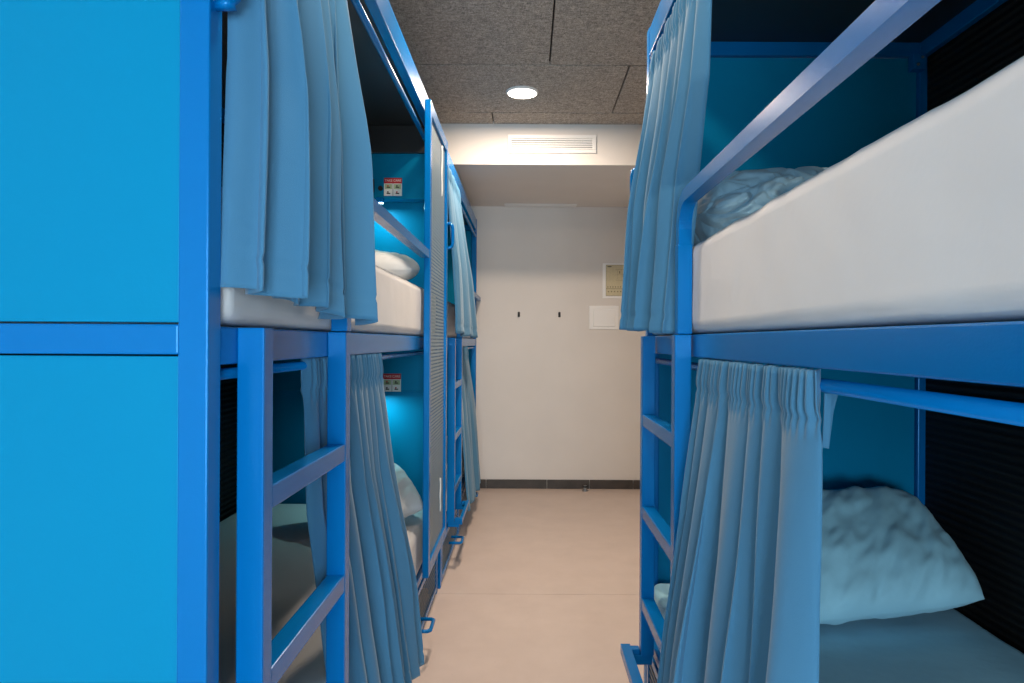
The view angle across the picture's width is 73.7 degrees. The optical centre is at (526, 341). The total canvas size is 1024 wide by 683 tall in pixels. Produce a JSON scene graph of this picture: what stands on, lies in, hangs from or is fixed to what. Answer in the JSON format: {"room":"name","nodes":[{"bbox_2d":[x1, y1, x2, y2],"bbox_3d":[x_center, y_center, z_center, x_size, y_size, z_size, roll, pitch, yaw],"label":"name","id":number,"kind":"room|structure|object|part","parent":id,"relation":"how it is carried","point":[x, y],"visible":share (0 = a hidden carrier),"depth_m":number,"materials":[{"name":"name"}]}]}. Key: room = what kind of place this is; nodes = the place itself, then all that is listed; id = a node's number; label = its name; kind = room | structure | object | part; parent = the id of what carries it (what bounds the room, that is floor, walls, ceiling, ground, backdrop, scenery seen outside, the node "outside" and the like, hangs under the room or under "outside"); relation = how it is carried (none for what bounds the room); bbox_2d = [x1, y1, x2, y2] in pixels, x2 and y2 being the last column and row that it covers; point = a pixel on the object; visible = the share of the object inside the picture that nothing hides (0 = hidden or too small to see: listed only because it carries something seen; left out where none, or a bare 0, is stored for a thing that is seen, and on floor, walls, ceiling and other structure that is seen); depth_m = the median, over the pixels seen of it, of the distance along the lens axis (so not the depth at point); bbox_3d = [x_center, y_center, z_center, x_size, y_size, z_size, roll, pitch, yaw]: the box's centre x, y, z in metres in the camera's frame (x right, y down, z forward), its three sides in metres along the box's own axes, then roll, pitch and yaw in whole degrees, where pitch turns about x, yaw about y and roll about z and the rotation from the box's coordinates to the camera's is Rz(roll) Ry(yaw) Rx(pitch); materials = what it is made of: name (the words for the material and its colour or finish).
{"room":"dormitory","nodes":[
{"label":"dormitory","id":0,"kind":"room"},
{"bbox_2d":[389,0,660,124],"bbox_3d":[-0.007,-1.495,1.775,3.170,0.100,8.550,0,0,0],"label":"ceiling","id":1,"kind":"structure","parent":0,"point":[585,60],"depth_m":3.47,"materials":[{"name":"grey wood"}]},
{"bbox_2d":[506,86,537,98],"bbox_3d":[-0.028,-1.439,3.950,0.186,0.012,0.186,0,0,0],"label":"recessed light","id":2,"kind":"object","parent":1,"relation":"in","point":[519,92],"visible":1,"depth_m":3.94,"materials":[{"name":"white plastic"}]},
{"bbox_2d":[508,89,535,98],"bbox_3d":[-0.028,-1.439,3.950,0.164,0.008,0.164,0,0,0],"label":"diffuser","id":3,"kind":"object","parent":2,"relation":"attached to","point":[515,93],"depth_m":3.95,"materials":[{"name":"white plastic"}]},
{"bbox_2d":[412,488,643,682],"bbox_3d":[-0.022,1.330,1.775,3.170,0.100,8.550,0,0,0],"label":"floor","id":4,"kind":"structure","parent":0,"point":[541,585],"depth_m":3.48,"materials":[{"name":"beige tile"}]},
{"bbox_2d":[0,0,447,682],"bbox_3d":[-0.890,0.083,2.227,1.080,2.385,2.527,0,0,0],"label":"bunk bed","id":5,"kind":"object","parent":4,"relation":"on","point":[125,449],"visible":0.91,"depth_m":0.97,"materials":[{"name":"blue metal"}]},
{"bbox_3d":[-0.943,0.608,0.979,0.889,1.179,0.016,0,0,0],"label":"panel","id":6,"kind":"part","parent":5,"relation":"part of","materials":[{"name":"blue laminate"}]},
{"bbox_3d":[-0.937,-0.521,0.979,0.889,0.983,0.016,0,0,0],"label":"panel","id":7,"kind":"part","parent":5,"relation":"part of","materials":[{"name":"blue laminate"}]},
{"bbox_3d":[-1.421,0.516,2.227,0.012,0.973,2.443,0,0,0],"label":"panel","id":8,"kind":"part","parent":5,"relation":"part of","materials":[{"name":"metal"}]},
{"bbox_3d":[-0.472,0.085,0.984,0.043,2.385,0.042,0,0,0],"label":"post","id":9,"kind":"part","parent":5,"relation":"part of","materials":[{"name":"blue metal"}]},
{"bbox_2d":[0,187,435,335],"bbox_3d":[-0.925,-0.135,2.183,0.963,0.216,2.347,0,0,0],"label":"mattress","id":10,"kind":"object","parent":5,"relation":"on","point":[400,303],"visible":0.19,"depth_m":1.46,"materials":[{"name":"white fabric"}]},
{"bbox_2d":[375,250,419,280],"bbox_3d":[-0.778,-0.330,3.080,0.574,0.182,0.378,0,0,-5],"label":"pillow","id":11,"kind":"object","parent":10,"relation":"on","point":[405,267],"visible":0.23,"depth_m":2.93,"materials":[{"name":"white fabric"}]},
{"bbox_3d":[-1.415,-0.520,2.227,0.012,0.985,2.443,0,0,0],"label":"panel","id":12,"kind":"part","parent":5,"relation":"part of","materials":[{"name":"metal"}]},
{"bbox_3d":[-1.403,-1.061,2.227,0.038,0.097,2.443,0,0,0],"label":"rail","id":13,"kind":"part","parent":5,"relation":"part of","materials":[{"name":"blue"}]},
{"bbox_3d":[-0.428,-0.549,0.984,0.038,0.147,0.031,0,0,0],"label":"grab handle","id":14,"kind":"part","parent":5,"relation":"part of","materials":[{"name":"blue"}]},
{"bbox_2d":[220,0,377,324],"bbox_3d":[-0.398,-0.488,1.286,0.131,0.903,0.575,0,0,3],"label":"curtain","id":15,"kind":"object","parent":5,"relation":"hanging from","point":[297,205],"visible":1,"depth_m":1.11,"materials":[{"name":"blue fabric"}]},
{"bbox_3d":[-0.933,-1.067,2.227,0.900,0.014,2.443,0,0,0],"label":"roof panel","id":16,"kind":"part","parent":5,"relation":"part of","materials":[{"name":"grey"}]},
{"bbox_2d":[219,504,431,682],"bbox_3d":[-0.925,0.904,2.206,0.923,0.203,2.392,0,0,0],"label":"mattress","id":17,"kind":"object","parent":5,"relation":"on","point":[293,578],"visible":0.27,"depth_m":2.31,"materials":[{"name":"white fabric"}]},
{"bbox_2d":[394,463,422,517],"bbox_3d":[-0.718,0.674,3.020,0.443,0.241,0.380,0,0,-29],"label":"pillow","id":18,"kind":"object","parent":17,"relation":"on","point":[411,501],"visible":0.19,"depth_m":2.97,"materials":[{"name":"white fabric"}]},
{"bbox_3d":[-0.472,0.051,2.227,0.018,0.018,2.441,0,0,0],"label":"curtain rod","id":19,"kind":"part","parent":5,"relation":"part of","materials":[{"name":"blue metal"}]},
{"bbox_3d":[-0.469,0.006,2.227,0.034,0.057,2.443,0,0,0],"label":"rail","id":20,"kind":"part","parent":5,"relation":"part of","materials":[{"name":"blue metal"}]},
{"bbox_3d":[-0.943,0.608,3.474,0.889,1.179,0.016,0,0,0],"label":"panel","id":21,"kind":"part","parent":5,"relation":"part of","materials":[{"name":"blue metal"}]},
{"bbox_2d":[273,349,422,390],"bbox_3d":[-0.953,0.139,3.405,0.916,0.208,0.084,0,0,0],"label":"shelf","id":22,"kind":"object","parent":5,"relation":"attached to","point":[402,373],"depth_m":3.36,"materials":[{"name":"blue metal"}]},
{"bbox_2d":[300,353,424,682],"bbox_3d":[-0.429,0.574,1.909,0.115,1.083,0.964,0,0,3],"label":"curtain","id":23,"kind":"object","parent":5,"relation":"hanging from","point":[386,641],"visible":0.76,"depth_m":1.91,"materials":[{"name":"blue fabric"}]},
{"bbox_2d":[375,197,383,203],"bbox_3d":[-0.721,-0.692,3.347,0.040,0.028,0.028,0,0,0],"label":"reading lamp","id":24,"kind":"object","parent":5,"relation":"attached to","point":[380,199],"depth_m":3.33,"materials":[{"name":"white plastic"}]},
{"bbox_3d":[-0.425,-0.203,2.204,0.037,0.359,1.310,0,0,0],"label":"guard rail","id":25,"kind":"part","parent":5,"relation":"part of","materials":[{"name":"blue metal"}]},
{"bbox_3d":[-0.457,-0.907,2.227,0.021,0.021,2.441,0,0,0],"label":"curtain rod","id":26,"kind":"part","parent":5,"relation":"part of","materials":[{"name":"blue metal"}]},
{"bbox_2d":[371,154,423,202],"bbox_3d":[-0.948,-0.856,3.405,0.916,0.305,0.084,0,0,0],"label":"shelf","id":27,"kind":"object","parent":5,"relation":"attached to","point":[397,178],"depth_m":3.36,"materials":[{"name":"blue laminate"}]},
{"bbox_3d":[-0.937,-0.521,3.474,0.889,0.983,0.016,0,0,0],"label":"panel","id":28,"kind":"part","parent":5,"relation":"part of","materials":[{"name":"blue metal"}]},
{"bbox_3d":[-0.465,-1.056,2.227,0.036,0.097,2.443,0,0,0],"label":"rail","id":29,"kind":"part","parent":5,"relation":"part of","materials":[{"name":"blue metal"}]},
{"bbox_3d":[-0.916,1.154,2.823,0.920,0.213,1.280,0,0,0],"label":"under bed drawer","id":30,"kind":"part","parent":5,"relation":"part of","materials":[{"name":"blue"}]},
{"bbox_3d":[-0.416,1.148,2.763,0.079,0.015,0.134,0,0,0],"label":"drawer handle","id":31,"kind":"part","parent":5,"relation":"part of","materials":[{"name":"blue metal"}]},
{"bbox_3d":[-0.472,0.085,3.469,0.043,2.385,0.042,0,0,0],"label":"post","id":32,"kind":"part","parent":5,"relation":"part of","materials":[{"name":"blue"}]},
{"bbox_2d":[438,152,480,588],"bbox_3d":[-0.895,0.108,4.730,1.071,2.335,2.410,0,0,0],"label":"bunk bed","id":33,"kind":"object","parent":4,"relation":"on","point":[456,487],"visible":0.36,"depth_m":4.25,"materials":[{"name":"blue metal"}]},
{"bbox_3d":[-0.462,0.110,3.546,0.043,2.335,0.042,0,0,0],"label":"post","id":34,"kind":"part","parent":33,"relation":"part of","materials":[{"name":"blue metal"}]},
{"bbox_3d":[-0.911,1.154,4.010,0.930,0.213,0.870,0,0,0],"label":"under bed drawer","id":35,"kind":"part","parent":33,"relation":"part of","materials":[{"name":"blue metal"}]},
{"bbox_3d":[-0.407,-0.549,3.546,0.060,0.147,0.017,0,0,0],"label":"grab handle","id":36,"kind":"part","parent":33,"relation":"part of","materials":[{"name":"blue metal"}]},
{"bbox_2d":[446,441,464,510],"bbox_3d":[-0.926,0.904,4.728,0.923,0.203,2.309,0,0,0],"label":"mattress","id":37,"kind":"object","parent":33,"relation":"on","point":[463,471],"visible":0.02,"depth_m":4.92,"materials":[{"name":"white"}]},
{"bbox_3d":[-0.406,1.148,3.950,0.079,0.015,0.134,0,0,0],"label":"drawer handle","id":38,"kind":"part","parent":33,"relation":"part of","materials":[{"name":"blue metal"}]},
{"bbox_3d":[-0.929,-1.017,4.730,0.910,0.014,2.326,0,0,0],"label":"roof panel","id":39,"kind":"part","parent":33,"relation":"part of","materials":[{"name":"blue metal"}]},
{"bbox_3d":[-0.938,0.608,5.919,0.899,1.179,0.016,0,0,0],"label":"panel","id":40,"kind":"part","parent":33,"relation":"part of","materials":[{"name":"blue metal"}]},
{"bbox_2d":[447,301,471,338],"bbox_3d":[-0.924,-0.135,4.727,0.966,0.216,2.309,0,0,0],"label":"mattress","id":41,"kind":"object","parent":33,"relation":"on","point":[450,307],"visible":0.08,"depth_m":4.00,"materials":[{"name":"white fabric"}]},
{"bbox_3d":[-0.932,-0.496,5.919,0.899,0.933,0.016,0,0,0],"label":"panel","id":42,"kind":"part","parent":33,"relation":"part of","materials":[{"name":"blue laminate"}]},
{"bbox_3d":[-0.459,0.006,4.730,0.034,0.057,2.326,0,0,0],"label":"rail","id":43,"kind":"part","parent":33,"relation":"part of","materials":[{"name":"blue metal"}]},
{"bbox_3d":[-0.455,-1.006,4.730,0.036,0.097,2.326,0,0,0],"label":"rail","id":44,"kind":"part","parent":33,"relation":"part of","materials":[{"name":"blue metal"}]},
{"bbox_2d":[448,165,477,337],"bbox_3d":[-0.386,-0.480,4.175,0.112,0.917,1.151,0,0,2],"label":"curtain","id":45,"kind":"object","parent":33,"relation":"hanging from","point":[465,309],"visible":0.99,"depth_m":3.93,"materials":[{"name":"blue fabric"}]},
{"bbox_3d":[-0.420,-0.203,5.092,0.037,0.359,1.680,0,0,0],"label":"guard rail","id":46,"kind":"part","parent":33,"relation":"part of","materials":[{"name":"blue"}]},
{"bbox_3d":[-0.447,-0.907,4.730,0.021,0.021,2.324,0,0,0],"label":"curtain rod","id":47,"kind":"part","parent":33,"relation":"part of","materials":[{"name":"blue metal"}]},
{"bbox_2d":[462,346,480,510],"bbox_3d":[-0.412,0.575,4.890,0.111,1.079,1.123,0,0,2],"label":"curtain","id":48,"kind":"object","parent":33,"relation":"hanging from","point":[469,422],"visible":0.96,"depth_m":4.75,"materials":[{"name":"blue fabric"}]},
{"bbox_3d":[-0.462,0.110,5.914,0.043,2.335,0.042,0,0,0],"label":"post","id":49,"kind":"part","parent":33,"relation":"part of","materials":[{"name":"blue metal"}]},
{"bbox_2d":[582,485,587,491],"bbox_3d":[0.499,1.259,5.860,0.056,0.048,0.056,0,0,0],"label":"door stop","id":50,"kind":"object","parent":4,"relation":"on","point":[583,486],"visible":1,"depth_m":5.84,"materials":[{"name":"grey metal"}]},
{"bbox_2d":[620,0,1023,682],"bbox_3d":[0.862,0.095,1.205,1.095,2.380,2.440,0,0,0],"label":"bunk bed","id":51,"kind":"object","parent":4,"relation":"on","point":[934,414],"visible":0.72,"depth_m":2.13,"materials":[{"name":"blue metal"}]},
{"bbox_3d":[0.393,-0.545,2.404,0.060,0.147,0.017,0,0,0],"label":"grab handle","id":52,"kind":"part","parent":51,"relation":"part of","materials":[{"name":"blue metal"}]},
{"bbox_3d":[0.441,0.092,2.404,0.043,2.380,0.042,0,0,0],"label":"post","id":53,"kind":"part","parent":51,"relation":"part of","materials":[{"name":"blue metal"}]},
{"bbox_3d":[0.879,1.163,1.795,0.930,0.213,1.140,0,0,0],"label":"under bed drawer","id":54,"kind":"part","parent":51,"relation":"part of","materials":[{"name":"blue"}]},
{"bbox_3d":[0.446,-1.046,1.205,0.036,0.097,2.356,0,0,0],"label":"rail","id":55,"kind":"part","parent":51,"relation":"part of","materials":[{"name":"blue metal"}]},
{"bbox_2d":[619,0,711,333],"bbox_3d":[0.376,-0.477,1.903,0.133,0.916,0.730,0,0,-2],"label":"curtain","id":56,"kind":"object","parent":51,"relation":"hanging from","point":[669,153],"visible":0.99,"depth_m":1.87,"materials":[{"name":"blue fabric"}]},
{"bbox_2d":[657,358,837,682],"bbox_3d":[0.375,0.581,1.345,0.145,1.081,0.736,0,0,-3],"label":"curtain","id":57,"kind":"object","parent":51,"relation":"hanging from","point":[743,606],"visible":1,"depth_m":1.23,"materials":[{"name":"blue fabric"}]},
{"bbox_3d":[0.912,0.618,2.409,0.899,1.179,0.016,0,0,0],"label":"panel","id":58,"kind":"part","parent":51,"relation":"part of","materials":[{"name":"blue laminate"}]},
{"bbox_3d":[0.402,-0.198,0.879,0.037,0.359,1.782,0,0,0],"label":"guard rail","id":59,"kind":"part","parent":51,"relation":"part of","materials":[{"name":"blue metal"}]},
{"bbox_3d":[0.918,-0.509,2.409,0.899,0.978,0.016,0,0,0],"label":"panel","id":60,"kind":"part","parent":51,"relation":"part of","materials":[{"name":"blue laminate"}]},
{"bbox_2d":[652,56,1023,335],"bbox_3d":[0.903,-0.136,1.208,0.970,0.238,2.339,0,0,0],"label":"mattress","id":61,"kind":"object","parent":51,"relation":"on","point":[923,224],"visible":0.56,"depth_m":0.79,"materials":[{"name":"white fabric"}]},
{"bbox_2d":[694,166,826,245],"bbox_3d":[0.737,-0.381,2.020,0.531,0.246,0.538,0,0,0],"label":"pillow","id":62,"kind":"object","parent":61,"relation":"on","point":[740,194],"visible":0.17,"depth_m":1.82,"materials":[{"name":"blue fabric"}]},
{"bbox_2d":[654,583,1023,682],"bbox_3d":[0.892,0.923,1.207,0.928,0.183,2.339,0,0,0],"label":"mattress","id":63,"kind":"object","parent":51,"relation":"on","point":[946,646],"visible":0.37,"depth_m":1.84,"materials":[{"name":"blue fabric"}]},
{"bbox_2d":[820,486,984,624],"bbox_3d":[0.962,0.643,2.100,0.710,0.351,0.396,0,0,-7],"label":"pillow","id":64,"kind":"object","parent":63,"relation":"on","point":[885,555],"visible":0.55,"depth_m":1.97,"materials":[{"name":"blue fabric"}]},
{"bbox_3d":[0.439,0.011,1.205,0.034,0.057,2.356,0,0,0],"label":"rail","id":65,"kind":"part","parent":51,"relation":"part of","materials":[{"name":"blue metal"}]},
{"bbox_3d":[0.442,0.065,1.205,0.021,0.021,2.354,0,0,0],"label":"curtain rod","id":66,"kind":"part","parent":51,"relation":"part of","materials":[{"name":"blue metal"}]},
{"bbox_3d":[0.919,-1.052,1.205,0.910,0.014,2.356,0,0,0],"label":"roof panel","id":67,"kind":"part","parent":51,"relation":"part of","materials":[{"name":"blue"}]},
{"bbox_3d":[1.388,0.097,2.404,0.043,2.380,0.042,0,0,0],"label":"post","id":68,"kind":"part","parent":51,"relation":"part of","materials":[{"name":"blue metal"}]},
{"bbox_3d":[1.395,-1.041,1.205,0.038,0.097,2.356,0,0,0],"label":"rail","id":69,"kind":"part","parent":51,"relation":"part of","materials":[{"name":"blue"}]},
{"bbox_3d":[1.395,0.531,1.205,0.012,0.973,2.356,0,0,0],"label":"panel","id":70,"kind":"part","parent":51,"relation":"part of","materials":[{"name":"black metal"}]},
{"bbox_3d":[1.401,-0.503,1.205,0.012,0.980,2.356,0,0,0],"label":"panel","id":71,"kind":"part","parent":51,"relation":"part of","materials":[{"name":"black metal"}]},
{"bbox_2d":[471,206,644,488],"bbox_3d":[-0.015,-0.083,6.000,2.970,2.725,0.100,0,0,0],"label":"wall","id":72,"kind":"structure","parent":0,"point":[558,398],"depth_m":5.95,"materials":[{"name":"white paint"}]},
{"bbox_2d":[504,204,576,206],"bbox_3d":[0.116,-1.169,5.872,0.620,0.009,0.115,0,0,0],"label":"strip","id":73,"kind":"object","parent":72,"relation":"attached to","point":[505,205],"visible":1,"depth_m":5.85,"materials":[{"name":"white plastic"}]},
{"bbox_2d":[441,121,641,206],"bbox_3d":[-0.008,-1.320,5.245,2.970,0.290,1.410,0,0,0],"label":"soffit","id":74,"kind":"object","parent":72,"relation":"attached to","point":[489,175],"depth_m":4.60,"materials":[{"name":"white paint"}]},
{"bbox_2d":[508,135,595,152],"bbox_3d":[0.165,-1.312,4.534,0.587,0.119,0.012,0,0,0],"label":"air vent","id":75,"kind":"object","parent":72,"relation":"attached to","point":[516,143],"visible":1,"depth_m":4.53,"materials":[{"name":"white metal"}]},
{"bbox_2d":[480,479,639,488],"bbox_3d":[-0.021,1.241,5.944,2.967,0.078,0.012,0,0,0],"label":"baseboard","id":76,"kind":"structure","parent":72,"relation":"attached to","point":[485,483],"depth_m":5.94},
{"bbox_2d":[589,306,618,328],"bbox_3d":[0.669,-0.209,5.942,0.253,0.193,0.016,0,0,0],"label":"access panel","id":77,"kind":"object","parent":72,"relation":"attached to","point":[600,317],"visible":1,"depth_m":5.93,"materials":[{"name":"white plastic"}]},
{"bbox_2d":[602,263,623,297],"bbox_3d":[0.794,-0.529,5.947,0.270,0.305,0.005,0,0,0],"label":"notice","id":78,"kind":"object","parent":72,"relation":"attached to","point":[612,272],"visible":0.68,"depth_m":5.94,"materials":[{"name":"beige paper"}]}
]}

